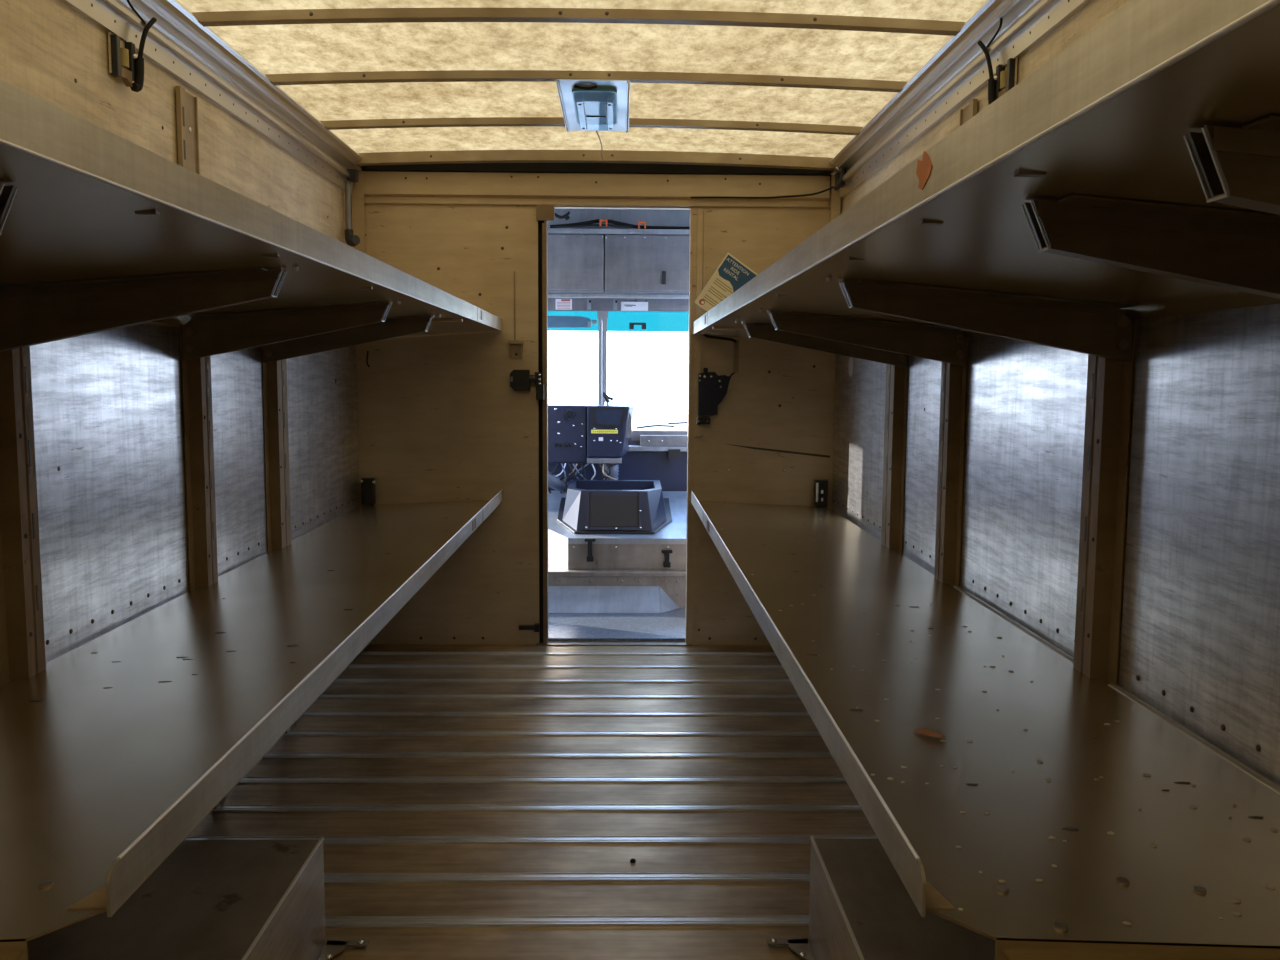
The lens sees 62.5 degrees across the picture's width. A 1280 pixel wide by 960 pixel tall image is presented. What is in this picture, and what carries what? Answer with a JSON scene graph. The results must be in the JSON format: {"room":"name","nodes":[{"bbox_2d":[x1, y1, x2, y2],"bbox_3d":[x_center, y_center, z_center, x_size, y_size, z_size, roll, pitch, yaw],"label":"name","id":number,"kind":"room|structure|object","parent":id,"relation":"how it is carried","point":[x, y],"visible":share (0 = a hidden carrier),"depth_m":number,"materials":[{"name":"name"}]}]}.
{"room":"vehicle interior","nodes":[
{"label":"vehicle interior","id":0,"kind":"room"},
{"bbox_2d":[0,0,352,591],"bbox_3d":[-1.221,-0.034,1.884,0.038,2.220,5.600,0,6,-1],"label":"wall","id":1,"kind":"structure","parent":0,"point":[51,52],"depth_m":2.60,"materials":[{"name":"wood"}]},
{"bbox_2d":[0,182,17,234],"bbox_3d":[-0.903,-0.219,1.041,0.546,0.155,0.058,0,6,-1],"label":"shelf bracket","id":2,"kind":"object","parent":1,"relation":"attached to","point":[6,192],"visible":1,"depth_m":1.06,"materials":[{"name":"metal"}]},
{"bbox_2d":[0,346,45,685],"bbox_3d":[-1.184,0.329,2.032,0.040,1.370,0.122,0,6,-1],"label":"wall post","id":3,"kind":"object","parent":1,"relation":"attached to","point":[22,641],"visible":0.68,"depth_m":1.99,"materials":[{"name":"metal"}]},
{"bbox_2d":[0,267,298,351],"bbox_3d":[-0.903,-0.306,1.902,0.576,0.158,0.058,0,6,-1],"label":"shelf bracket","id":4,"kind":"object","parent":3,"relation":"attached to","point":[37,313],"visible":1,"depth_m":1.90,"materials":[{"name":"metal"}]},
{"bbox_2d":[30,323,187,662],"bbox_3d":[-1.211,-0.006,2.440,0.006,0.725,0.750,0,6,-1],"label":"wall panel","id":5,"kind":"object","parent":1,"relation":"attached to","point":[107,405],"visible":0.98,"depth_m":2.39,"materials":[{"name":"metal"}]},
{"bbox_2d":[108,0,156,91],"bbox_3d":[-1.180,-1.020,2.456,0.058,0.220,0.137,0,6,-1],"label":"strap catch","id":6,"kind":"object","parent":1,"relation":"attached to","point":[124,64],"visible":1,"depth_m":2.46,"materials":[{"name":"black plastic"}]},
{"bbox_2d":[176,86,199,173],"bbox_3d":[-1.209,-0.744,2.838,0.012,0.585,0.118,0,6,-1],"label":"strip","id":7,"kind":"object","parent":1,"relation":"attached to","point":[186,104],"visible":0.4,"depth_m":2.82,"materials":[{"name":"metal"}]},
{"bbox_2d":[180,325,225,808],"bbox_3d":[-1.200,0.241,2.913,0.040,1.370,0.132,0,6,-1],"label":"wall post","id":8,"kind":"object","parent":1,"relation":"attached to","point":[196,373],"visible":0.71,"depth_m":2.86,"materials":[{"name":"metal"}]},
{"bbox_2d":[0,80,501,336],"bbox_3d":[-0.886,-0.434,2.449,0.638,0.122,4.401,0,6,-1],"label":"shelf","id":9,"kind":"object","parent":8,"relation":"on","point":[90,202],"depth_m":1.45,"materials":[{"name":"metal"}]},
{"bbox_2d":[182,301,400,360],"bbox_3d":[-0.919,-0.393,2.783,0.576,0.158,0.058,0,6,-1],"label":"shelf bracket","id":10,"kind":"object","parent":8,"relation":"attached to","point":[204,335],"visible":1,"depth_m":2.79,"materials":[{"name":"metal"}]},
{"bbox_2d":[60,0,361,192],"bbox_3d":[-1.160,-1.044,1.754,0.087,0.182,5.538,0,6,-1],"label":"trim","id":11,"kind":"structure","parent":1,"relation":"attached to","point":[191,52],"depth_m":2.98,"materials":[{"name":"metal"}]},
{"bbox_2d":[211,346,265,576],"bbox_3d":[-1.225,-0.081,3.196,0.006,0.725,0.490,0,6,-1],"label":"wall panel","id":12,"kind":"object","parent":1,"relation":"attached to","point":[236,384],"visible":0.75,"depth_m":3.21,"materials":[{"name":"metal"}]},
{"bbox_2d":[0,489,502,959],"bbox_3d":[-0.892,0.273,2.866,0.631,0.105,3.711,0,6,-1],"label":"shelf","id":13,"kind":"object","parent":1,"relation":"attached to","point":[99,786],"visible":1,"depth_m":1.81,"materials":[{"name":"metal"}]},
{"bbox_2d":[359,478,375,504],"bbox_3d":[-1.203,0.051,4.673,0.071,0.118,0.044,0,6,-1],"label":"box","id":14,"kind":"object","parent":13,"relation":"on","point":[367,484],"visible":1,"depth_m":4.66,"materials":[{"name":"black plastic"}]},
{"bbox_2d":[184,643,368,839],"bbox_3d":[-1.220,0.834,3.527,0.039,0.070,2.498,0,6,-1],"label":"baseboard","id":15,"kind":"structure","parent":1,"relation":"attached to","point":[271,747],"depth_m":3.38,"materials":[{"name":"wood"}]},
{"bbox_2d":[261,346,295,733],"bbox_3d":[-1.212,0.178,3.554,0.040,1.370,0.162,0,6,-1],"label":"wall post","id":16,"kind":"object","parent":1,"relation":"attached to","point":[274,374],"visible":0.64,"depth_m":3.49,"materials":[{"name":"wood"}]},
{"bbox_2d":[263,315,440,362],"bbox_3d":[-0.931,-0.455,3.404,0.576,0.158,0.058,0,6,-1],"label":"shelf bracket","id":17,"kind":"object","parent":16,"relation":"attached to","point":[398,326],"visible":0.73,"depth_m":3.41,"materials":[{"name":"metal"}]},
{"bbox_2d":[286,346,358,539],"bbox_3d":[-1.242,-0.175,4.143,0.006,0.725,1.073,0,6,-1],"label":"wall panel","id":18,"kind":"object","parent":1,"relation":"attached to","point":[322,386],"visible":0.93,"depth_m":4.12,"materials":[{"name":"metal"}]},
{"bbox_2d":[344,169,359,246],"bbox_3d":[-1.202,-1.132,4.391,0.076,0.318,0.095,0,6,-1],"label":"drain pipe","id":19,"kind":"object","parent":1,"relation":"attached to","point":[351,240],"visible":0.98,"depth_m":4.40,"materials":[{"name":"black plastic"}]},
{"bbox_2d":[185,644,877,959],"bbox_3d":[-0.147,1.048,2.011,2.180,0.056,5.600,0,6,-1],"label":"floor","id":20,"kind":"structure","parent":0,"point":[466,802],"depth_m":3.00,"materials":[{"name":"brown wood"}]},
{"bbox_2d":[27,837,325,959],"bbox_3d":[-0.926,0.954,1.438,0.541,0.244,1.606,0,6,-1],"label":"wheel well","id":21,"kind":"object","parent":20,"relation":"on","point":[208,899],"visible":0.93,"depth_m":1.97,"materials":[{"name":"metal"}]},
{"bbox_2d":[318,940,368,959],"bbox_3d":[-0.625,0.993,2.210,0.088,0.008,0.105,0,6,-1],"label":"bracket","id":22,"kind":"object","parent":20,"relation":"on","point":[332,948],"depth_m":2.24,"materials":[{"name":"metal"}]},
{"bbox_2d":[766,938,813,959],"bbox_3d":[0.318,0.997,2.228,0.088,0.008,0.105,0,6,-1],"label":"bracket","id":23,"kind":"object","parent":20,"relation":"on","point":[800,946],"depth_m":2.26,"materials":[{"name":"metal"}]},
{"bbox_2d":[808,836,994,959],"bbox_3d":[0.650,0.961,1.467,0.546,0.244,1.606,0,6,-1],"label":"wheel well","id":24,"kind":"object","parent":20,"relation":"on","point":[860,907],"visible":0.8,"depth_m":1.97,"materials":[{"name":"metal"}]},
{"bbox_2d":[177,0,986,157],"bbox_3d":[-0.134,-1.114,1.787,2.180,0.026,5.580,0,6,-1],"label":"ceiling","id":25,"kind":"structure","parent":0,"point":[409,46],"depth_m":3.17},
{"bbox_2d":[191,8,965,35],"bbox_3d":[-0.151,-1.196,2.741,2.020,0.047,0.040,0,6,-1],"label":"bow","id":26,"kind":"object","parent":25,"relation":"attached to","point":[354,15],"visible":0.97,"depth_m":2.73,"materials":[{"name":"metal"}]},
{"bbox_2d":[265,70,906,92],"bbox_3d":[-0.161,-1.252,3.298,2.020,0.047,0.040,0,6,-1],"label":"bow","id":27,"kind":"object","parent":25,"relation":"attached to","point":[446,75],"visible":0.94,"depth_m":3.28,"materials":[{"name":"wood"}]},
{"bbox_2d":[320,117,862,135],"bbox_3d":[-0.172,-1.311,3.895,2.020,0.047,0.040,0,6,-1],"label":"bow","id":28,"kind":"object","parent":25,"relation":"attached to","point":[481,121],"visible":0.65,"depth_m":3.88,"materials":[{"name":"wood"}]},
{"bbox_2d":[555,79,629,160],"bbox_3d":[-0.157,-1.277,3.852,0.233,0.042,1.183,0,6,-1],"label":"ceiling lamp","id":29,"kind":"object","parent":25,"relation":"attached to","point":[586,104],"depth_m":3.53,"materials":[{"name":"plastic"}]},
{"bbox_2d":[356,150,835,170],"bbox_3d":[-0.182,-1.357,4.459,2.020,0.066,0.052,0,6,-1],"label":"bow","id":30,"kind":"object","parent":25,"relation":"attached to","point":[458,156],"visible":0.99,"depth_m":4.44,"materials":[{"name":"metal"}]},
{"bbox_2d":[355,201,835,644],"bbox_3d":[-0.192,-0.312,4.708,2.180,2.230,0.042,0,6,-1],"label":"wall","id":31,"kind":"structure","parent":0,"point":[441,419],"depth_m":4.69,"materials":[{"name":"wood"}]},
{"bbox_2d":[352,170,366,253],"bbox_3d":[-1.215,-1.008,4.576,0.053,0.648,0.049,0,6,-1],"label":"trim","id":32,"kind":"structure","parent":31,"relation":"attached to","point":[359,226],"depth_m":4.54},
{"bbox_2d":[508,271,522,357],"bbox_3d":[-0.546,-0.724,4.627,0.066,0.378,0.030,0,6,-1],"label":"switch","id":33,"kind":"object","parent":31,"relation":"attached to","point":[515,346],"depth_m":4.65,"materials":[{"name":"metal"}]},
{"bbox_2d":[519,623,539,631],"bbox_3d":[-0.501,0.668,4.765,0.094,0.035,0.029,0,6,-1],"label":"bolt","id":34,"kind":"object","parent":31,"relation":"attached to","point":[536,627],"visible":1,"depth_m":4.76,"materials":[{"name":"black metal"}]},
{"bbox_2d":[536,205,554,643],"bbox_3d":[-0.418,-0.225,4.706,0.078,1.955,0.065,0,6,-1],"label":"door frame","id":35,"kind":"structure","parent":31,"relation":"in","point":[544,213],"depth_m":4.68,"materials":[{"name":"black metal"}]},
{"bbox_2d":[510,370,543,399],"bbox_3d":[-0.497,-0.420,4.649,0.148,0.132,0.047,0,6,-1],"label":"latch","id":36,"kind":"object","parent":35,"relation":"attached to","point":[520,380],"depth_m":4.63,"materials":[{"name":"black metal"}]},
{"bbox_2d":[361,163,831,176],"bbox_3d":[-0.187,-1.350,4.556,2.045,0.045,0.059,0,6,-1],"label":"trim","id":37,"kind":"structure","parent":31,"relation":"attached to","point":[605,168],"depth_m":4.53,"materials":[{"name":"black rubber"}]},
{"bbox_2d":[364,171,829,207],"bbox_3d":[-0.188,-1.260,4.577,2.025,0.133,0.037,0,6,-1],"label":"trim","id":38,"kind":"structure","parent":31,"relation":"attached to","point":[380,187],"depth_m":4.57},
{"bbox_2d":[536,641,690,645],"bbox_3d":[-0.120,0.746,4.811,0.706,0.008,0.070,0,6,-1],"label":"trim","id":39,"kind":"structure","parent":31,"relation":"attached to","point":[550,643],"depth_m":4.79,"materials":[{"name":"metal"}]},
{"bbox_2d":[685,208,705,644],"bbox_3d":[0.249,-0.220,4.725,0.068,1.949,0.053,0,6,-1],"label":"trim","id":40,"kind":"structure","parent":31,"relation":"attached to","point":[699,210],"depth_m":4.70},
{"bbox_2d":[696,368,730,424],"bbox_3d":[0.327,-0.371,4.671,0.149,0.250,0.041,0,6,-1],"label":"holder","id":41,"kind":"object","parent":31,"relation":"attached to","point":[712,387],"visible":1,"depth_m":4.66,"materials":[{"name":"black plastic"}]},
{"bbox_2d":[703,334,738,378],"bbox_3d":[0.349,-0.556,4.657,0.180,0.216,0.027,-1,6,-10],"label":"conduit","id":42,"kind":"object","parent":31,"relation":"attached to","point":[736,342],"visible":0.89,"depth_m":4.66,"materials":[{"name":"metal"}]},
{"bbox_2d":[691,186,833,198],"bbox_3d":[0.529,-1.236,4.554,0.613,0.039,0.086,1,6,9],"label":"cable","id":43,"kind":"object","parent":31,"relation":"attached to","point":[833,186],"visible":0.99,"depth_m":4.56,"materials":[{"name":"black rubber"}]},
{"bbox_2d":[727,444,829,457],"bbox_3d":[0.607,-0.131,4.721,0.490,0.062,0.001,0,6,-1],"label":"scuff mark","id":44,"kind":"object","parent":31,"relation":"attached to","point":[774,450],"visible":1,"depth_m":4.72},
{"bbox_2d":[829,175,840,221],"bbox_3d":[0.847,-0.999,4.615,0.043,0.648,0.049,0,6,-1],"label":"trim","id":45,"kind":"structure","parent":31,"relation":"attached to","point":[835,200],"depth_m":4.57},
{"bbox_2d":[548,608,685,640],"bbox_3d":[-0.200,0.729,5.154,2.400,0.070,0.640,0,6,-1],"label":"floor","id":46,"kind":"structure","parent":0,"point":[669,625],"depth_m":5.06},
{"bbox_2d":[548,586,678,612],"bbox_3d":[-0.259,0.611,5.397,0.930,0.114,0.128,0,6,-1],"label":"plate","id":47,"kind":"object","parent":46,"relation":"on","point":[561,599],"visible":0.79,"depth_m":5.40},
{"bbox_2d":[548,564,685,607],"bbox_3d":[-0.215,0.511,6.037,2.360,0.190,1.180,0,6,-1],"label":"step","id":48,"kind":"structure","parent":46,"relation":"on","point":[673,582],"depth_m":5.46,"materials":[{"name":"metal"}]},
{"bbox_2d":[548,491,686,569],"bbox_3d":[-0.112,0.268,5.929,1.100,0.313,0.950,0,6,-1],"label":"engine cover","id":49,"kind":"object","parent":48,"relation":"on","point":[665,549],"visible":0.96,"depth_m":5.50,"materials":[{"name":"silver metal"}]},
{"bbox_2d":[557,480,671,533],"bbox_3d":[-0.140,0.135,5.860,0.630,0.236,0.660,0,6,-1],"label":"tray","id":50,"kind":"object","parent":49,"relation":"on","point":[588,506],"visible":1,"depth_m":5.61,"materials":[{"name":"black plastic"}]},
{"bbox_2d":[548,451,686,490],"bbox_3d":[0.079,0.096,6.443,1.600,0.540,0.040,0,6,-1],"label":"panel","id":51,"kind":"object","parent":48,"relation":"on","point":[635,465],"visible":0.07,"depth_m":6.41,"materials":[{"name":"plastic"}]},
{"bbox_2d":[547,209,689,294],"bbox_3d":[-0.207,-1.310,6.043,2.400,0.488,0.030,0,6,-1],"label":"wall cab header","id":52,"kind":"structure","parent":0,"point":[652,217],"depth_m":6.01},
{"bbox_2d":[548,233,603,292],"bbox_3d":[-0.580,-1.230,5.964,0.753,0.325,0.118,0,6,-1],"label":"upper cabinet","id":53,"kind":"object","parent":52,"relation":"attached to","point":[575,261],"visible":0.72,"depth_m":5.91,"materials":[{"name":"silver metal"}]},
{"bbox_2d":[548,294,688,298],"bbox_3d":[-0.208,-1.051,6.023,1.600,0.022,0.020,0,6,-1],"label":"ledge","id":54,"kind":"object","parent":52,"relation":"attached to","point":[666,296],"visible":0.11,"depth_m":6.01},
{"bbox_2d":[605,234,689,293],"bbox_3d":[0.172,-1.227,5.974,0.743,0.325,0.127,0,6,-1],"label":"upper cabinet","id":55,"kind":"object","parent":52,"relation":"attached to","point":[634,263],"visible":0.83,"depth_m":5.92,"materials":[{"name":"silver metal"}]},
{"bbox_2d":[548,228,689,234],"bbox_3d":[-0.205,-1.396,5.947,1.500,0.028,0.122,0,6,-1],"label":"rail","id":56,"kind":"object","parent":55,"relation":"attached to","point":[550,230],"visible":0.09,"depth_m":5.89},
{"bbox_2d":[550,219,689,228],"bbox_3d":[-0.055,-1.435,5.910,0.901,0.061,0.057,0,6,-1],"label":"harness","id":57,"kind":"object","parent":55,"relation":"attached to","point":[613,222],"visible":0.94,"depth_m":5.91,"materials":[{"name":"black rubber"}]},
{"bbox_2d":[600,219,606,226],"bbox_3d":[-0.204,-1.434,5.882,0.044,0.038,0.015,0,6,-1],"label":"clip","id":58,"kind":"object","parent":57,"relation":"attached to","point":[601,220],"visible":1,"depth_m":5.87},
{"bbox_2d":[627,433,639,450],"bbox_3d":[-0.222,-0.388,6.591,2.400,2.510,0.040,0,6,-1],"label":"wall","id":59,"kind":"structure","parent":0,"point":[630,442],"depth_m":6.59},
{"bbox_2d":[556,299,571,309],"bbox_3d":[-0.466,-1.073,6.436,0.100,0.064,0.002,0,6,-1],"label":"sticker","id":60,"kind":"object","parent":59,"relation":"attached to","point":[561,304],"visible":1,"depth_m":6.44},
{"bbox_2d":[548,316,596,327],"bbox_3d":[-0.567,-0.975,6.479,0.600,0.075,0.027,0,6,-1],"label":"sun visor","id":61,"kind":"object","parent":59,"relation":"attached to","point":[553,321],"visible":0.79,"depth_m":6.47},
{"bbox_2d":[548,311,597,330],"bbox_3d":[-0.735,-0.681,6.546,0.970,0.745,0.004,0,6,-1],"label":"window","id":62,"kind":"structure","parent":59,"relation":"in","point":[592,315],"depth_m":6.52,"materials":[{"name":"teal glass"}]},
{"bbox_2d":[587,299,590,308],"bbox_3d":[-0.311,-1.072,6.428,0.024,0.062,0.024,0,6,-1],"label":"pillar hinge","id":63,"kind":"object","parent":59,"relation":"attached to","point":[588,300],"visible":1,"depth_m":6.42,"materials":[{"name":"grey metal"}]},
{"bbox_2d":[597,311,607,404],"bbox_3d":[-0.231,-0.703,6.519,0.069,0.810,0.080,0,6,-1],"label":"trim","id":64,"kind":"structure","parent":59,"relation":"attached to","point":[602,316],"depth_m":6.48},
{"bbox_2d":[613,299,616,309],"bbox_3d":[-0.151,-1.071,6.431,0.024,0.062,0.024,0,6,-1],"label":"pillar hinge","id":65,"kind":"object","parent":59,"relation":"attached to","point":[614,300],"visible":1,"depth_m":6.42,"materials":[{"name":"grey metal"}]},
{"bbox_2d":[548,298,688,311],"bbox_3d":[-0.191,-1.075,6.463,2.050,0.078,0.040,0,6,-1],"label":"header","id":66,"kind":"object","parent":59,"relation":"attached to","point":[578,304],"visible":0.29,"depth_m":6.45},
{"bbox_2d":[621,300,647,310],"bbox_3d":[-0.033,-1.068,6.444,0.165,0.067,0.002,0,6,-1],"label":"sticker","id":67,"kind":"object","parent":59,"relation":"attached to","point":[625,306],"visible":1,"depth_m":6.45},
{"bbox_2d":[607,311,688,331],"bbox_3d":[0.308,-0.676,6.566,1.044,0.745,0.004,0,6,-1],"label":"window","id":68,"kind":"structure","parent":59,"relation":"in","point":[617,320],"depth_m":6.53,"materials":[{"name":"teal glass"}]},
{"bbox_2d":[629,323,645,328],"bbox_3d":[-0.014,-0.953,6.521,0.103,0.040,0.015,0,6,-1],"label":"bracket","id":69,"kind":"object","parent":68,"relation":"attached to","point":[631,325],"visible":1,"depth_m":6.51,"materials":[{"name":"black plastic"}]},
{"bbox_2d":[629,430,687,458],"bbox_3d":[0.405,-0.218,6.461,0.950,0.165,0.265,0,6,-1],"label":"shelf","id":70,"kind":"object","parent":59,"relation":"attached to","point":[674,442],"visible":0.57,"depth_m":6.37,"materials":[{"name":"silver metal"}]},
{"bbox_2d":[548,404,633,462],"bbox_3d":[-0.349,-0.274,6.188,0.630,0.330,0.320,0,6,-1],"label":"console","id":71,"kind":"object","parent":70,"relation":"attached to","point":[577,433],"visible":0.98,"depth_m":6.07,"materials":[{"name":"plastic"}]},
{"bbox_2d":[548,463,618,494],"bbox_3d":[-0.384,-0.010,6.062,0.578,0.206,0.183,-1,6,-10],"label":"wire bundle","id":72,"kind":"object","parent":71,"relation":"hanging from","point":[610,471],"visible":0.68,"depth_m":6.04,"materials":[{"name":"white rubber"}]},
{"bbox_2d":[602,392,612,405],"bbox_3d":[-0.181,-0.472,6.121,0.070,0.080,0.058,2,6,19],"label":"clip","id":73,"kind":"object","parent":71,"relation":"on","point":[606,397],"visible":1,"depth_m":6.11,"materials":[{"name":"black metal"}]},
{"bbox_2d":[636,422,687,428],"bbox_3d":[0.177,-0.346,6.648,0.401,0.052,0.022,0,6,-1],"label":"wiper","id":74,"kind":"object","parent":59,"relation":"attached to","point":[671,422],"visible":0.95,"depth_m":6.65,"materials":[{"name":"black rubber"}]},
{"bbox_2d":[840,0,1137,685],"bbox_3d":[0.940,-0.024,1.924,0.038,2.220,5.600,0,6,-1],"label":"wall","id":75,"kind":"structure","parent":0,"point":[1095,12],"depth_m":2.49,"materials":[{"name":"wood"}]},
{"bbox_2d":[833,166,846,190],"bbox_3d":[0.843,-1.266,4.428,0.059,0.103,0.090,0,6,-1],"label":"clamp","id":76,"kind":"object","parent":75,"relation":"attached to","point":[839,182],"visible":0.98,"depth_m":4.41,"materials":[{"name":"black metal"}]},
{"bbox_2d":[832,354,885,540],"bbox_3d":[0.877,-0.168,4.207,0.006,0.725,1.023,0,6,-1],"label":"wall panel","id":77,"kind":"object","parent":75,"relation":"attached to","point":[859,412],"visible":0.88,"depth_m":4.20,"materials":[{"name":"metal"}]},
{"bbox_2d":[849,357,853,376],"bbox_3d":[0.874,-0.470,4.367,0.002,0.085,0.090,0,6,-1],"label":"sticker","id":78,"kind":"object","parent":77,"relation":"attached to","point":[851,363],"visible":0.84,"depth_m":4.36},
{"bbox_2d":[881,355,908,554],"bbox_3d":[0.865,0.182,3.638,0.040,1.370,0.172,0,6,-1],"label":"wall post","id":79,"kind":"object","parent":75,"relation":"attached to","point":[896,393],"visible":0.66,"depth_m":3.57,"materials":[{"name":"metal"}]},
{"bbox_2d":[735,321,906,367],"bbox_3d":[0.598,-0.447,3.473,0.573,0.148,0.058,0,6,-1],"label":"shelf bracket","id":80,"kind":"object","parent":79,"relation":"attached to","point":[763,331],"visible":0.67,"depth_m":3.48,"materials":[{"name":"metal"}]},
{"bbox_2d":[903,355,941,573],"bbox_3d":[0.894,-0.077,3.295,0.006,0.725,0.450,0,6,-1],"label":"wall panel","id":81,"kind":"object","parent":75,"relation":"attached to","point":[924,388],"visible":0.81,"depth_m":3.34,"materials":[{"name":"metal"}]},
{"bbox_2d":[934,330,968,585],"bbox_3d":[0.876,0.243,3.026,0.040,1.370,0.142,0,6,-1],"label":"wall post","id":82,"kind":"object","parent":75,"relation":"attached to","point":[953,394],"visible":0.6,"depth_m":2.97,"materials":[{"name":"metal"}]},
{"bbox_2d":[759,310,966,365],"bbox_3d":[0.609,-0.388,2.876,0.573,0.148,0.058,0,6,-1],"label":"shelf bracket","id":83,"kind":"object","parent":82,"relation":"attached to","point":[945,344],"visible":1,"depth_m":2.88,"materials":[{"name":"metal"}]},
{"bbox_2d":[693,0,1279,339],"bbox_3d":[0.589,-0.416,2.478,0.635,0.128,4.401,0,6,-1],"label":"shelf","id":84,"kind":"object","parent":82,"relation":"on","point":[1110,114],"depth_m":0.96,"materials":[{"name":"metal"}]},
{"bbox_2d":[695,252,757,311],"bbox_3d":[0.378,-0.833,4.587,0.285,0.316,0.037,-1,6,-16],"label":"brochure","id":85,"kind":"object","parent":84,"relation":"on","point":[731,274],"visible":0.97,"depth_m":4.59,"materials":[{"name":"paper"}]},
{"bbox_2d":[829,0,1090,197],"bbox_3d":[0.893,-1.035,1.792,0.087,0.182,5.538,0,6,-1],"label":"trim","id":86,"kind":"structure","parent":75,"relation":"attached to","point":[958,69],"depth_m":2.96,"materials":[{"name":"metal"}]},
{"bbox_2d":[959,99,977,126],"bbox_3d":[0.898,-0.738,2.917,0.012,0.585,0.118,0,6,-1],"label":"strip","id":87,"kind":"object","parent":75,"relation":"attached to","point":[969,111],"visible":0.09,"depth_m":2.89,"materials":[{"name":"wood"}]},
{"bbox_2d":[691,490,1279,959],"bbox_3d":[0.568,0.281,2.893,0.616,0.101,3.711,0,6,-1],"label":"shelf","id":88,"kind":"object","parent":75,"relation":"attached to","point":[1173,894],"visible":1,"depth_m":1.53,"materials":[{"name":"metal"}]},
{"bbox_2d":[30,526,1262,829],"bbox_3d":[-0.159,0.300,2.749,1.983,0.020,2.894,0,6,-1],"label":"dirt flecks","id":89,"kind":"object","parent":88,"relation":"on","point":[1259,817],"visible":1,"depth_m":1.85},
{"bbox_2d":[814,480,827,506],"bbox_3d":[0.810,0.060,4.712,0.056,0.118,0.041,0,6,-1],"label":"box","id":90,"kind":"object","parent":88,"relation":"on","point":[820,486],"visible":1,"depth_m":4.69,"materials":[{"name":"black plastic"}]},
{"bbox_2d":[914,728,944,737],"bbox_3d":[0.458,0.402,1.671,0.026,0.005,0.047,-3,7,-31],"label":"dry leaf","id":91,"kind":"object","parent":88,"relation":"on","point":[923,731],"visible":1,"depth_m":1.67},
{"bbox_2d":[750,521,1277,924],"bbox_3d":[0.555,0.308,2.698,0.499,0.018,3.210,0,6,-1],"label":"flakes","id":92,"kind":"object","parent":88,"relation":"on","point":[888,778],"visible":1,"depth_m":1.39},
{"bbox_2d":[978,18,1017,104],"bbox_3d":[0.884,-1.030,2.613,0.058,0.219,0.137,0,6,-1],"label":"strap catch","id":93,"kind":"object","parent":75,"relation":"attached to","point":[1005,79],"visible":0.8,"depth_m":2.62,"materials":[{"name":"black plastic"}]},
{"bbox_2d":[953,585,1073,662],"bbox_3d":[0.893,0.345,2.558,0.022,0.022,0.800,0,6,-1],"label":"strip","id":94,"kind":"object","parent":75,"relation":"attached to","point":[1046,643],"visible":0.33,"depth_m":2.48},
{"bbox_2d":[960,335,1087,657],"bbox_3d":[0.908,-0.001,2.524,0.006,0.725,0.800,0,6,-1],"label":"wall panel","id":95,"kind":"object","parent":75,"relation":"attached to","point":[1026,402],"visible":0.88,"depth_m":2.48,"materials":[{"name":"metal"}]},
{"bbox_2d":[1073,309,1135,684],"bbox_3d":[0.894,0.337,2.083,0.040,1.370,0.137,0,6,-1],"label":"wall post","id":96,"kind":"object","parent":75,"relation":"attached to","point":[1109,381],"visible":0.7,"depth_m":2.03,"materials":[{"name":"metal"}]},
{"bbox_2d":[826,278,1132,360],"bbox_3d":[0.626,-0.295,1.941,0.573,0.148,0.058,0,6,-1],"label":"shelf bracket","id":97,"kind":"object","parent":96,"relation":"attached to","point":[1101,329],"visible":1,"depth_m":1.94,"materials":[{"name":"metal"}]},
{"bbox_2d":[1021,195,1279,298],"bbox_3d":[0.657,-0.205,1.051,0.542,0.144,0.058,0,6,-1],"label":"shelf bracket","id":98,"kind":"object","parent":75,"relation":"attached to","point":[1229,249],"visible":1,"depth_m":1.05,"materials":[{"name":"metal"}]},
{"bbox_2d":[1108,683,1279,793],"bbox_3d":[0.912,0.446,1.543,0.022,0.022,0.950,0,6,-1],"label":"strip","id":99,"kind":"object","parent":75,"relation":"attached to","point":[1208,745],"visible":0.51,"depth_m":1.70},
{"bbox_2d":[1119,304,1279,785],"bbox_3d":[0.927,0.100,1.509,0.006,0.725,0.950,0,6,-1],"label":"wall panel","id":100,"kind":"object","parent":75,"relation":"attached to","point":[1200,637],"visible":0.98,"depth_m":1.71,"materials":[{"name":"metal"}]},
{"bbox_2d":[1183,115,1279,214],"bbox_3d":[0.663,-0.174,0.743,0.542,0.144,0.058,0,6,-1],"label":"shelf bracket","id":101,"kind":"object","parent":75,"relation":"attached to","point":[1240,167],"visible":1,"depth_m":0.74,"materials":[{"name":"metal"}]},
{"label":"outside","id":102,"kind":"structure","parent":0,"visible":0},
{"bbox_2d":[638,221,645,228],"bbox_3d":[0.011,-1.423,5.887,0.044,0.038,0.015,0,6,-1],"label":"clip","id":103,"kind":"object","parent":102,"point":[639,222],"visible":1,"depth_m":5.88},
{"bbox_3d":[-0.197,-1.526,5.554,2.400,0.040,1.880,0,6,-1],"label":"ceiling","id":104,"kind":"structure","parent":0,"visible":0},
{"bbox_2d":[555,211,569,220],"bbox_3d":[-0.442,-1.467,5.837,0.112,0.059,0.020,0,6,-1],"label":"ceiling hook","id":105,"kind":"object","parent":104,"relation":"attached to","point":[566,216],"visible":0.84,"depth_m":5.83,"materials":[{"name":"black metal"}]},
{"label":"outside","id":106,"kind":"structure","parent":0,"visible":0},
{"bbox_2d":[548,398,687,429],"bbox_3d":[-0.558,-0.996,30.043,120.000,0.050,120.000,0,6,-1],"label":"ground","id":107,"kind":"structure","parent":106,"point":[646,412],"depth_m":61.09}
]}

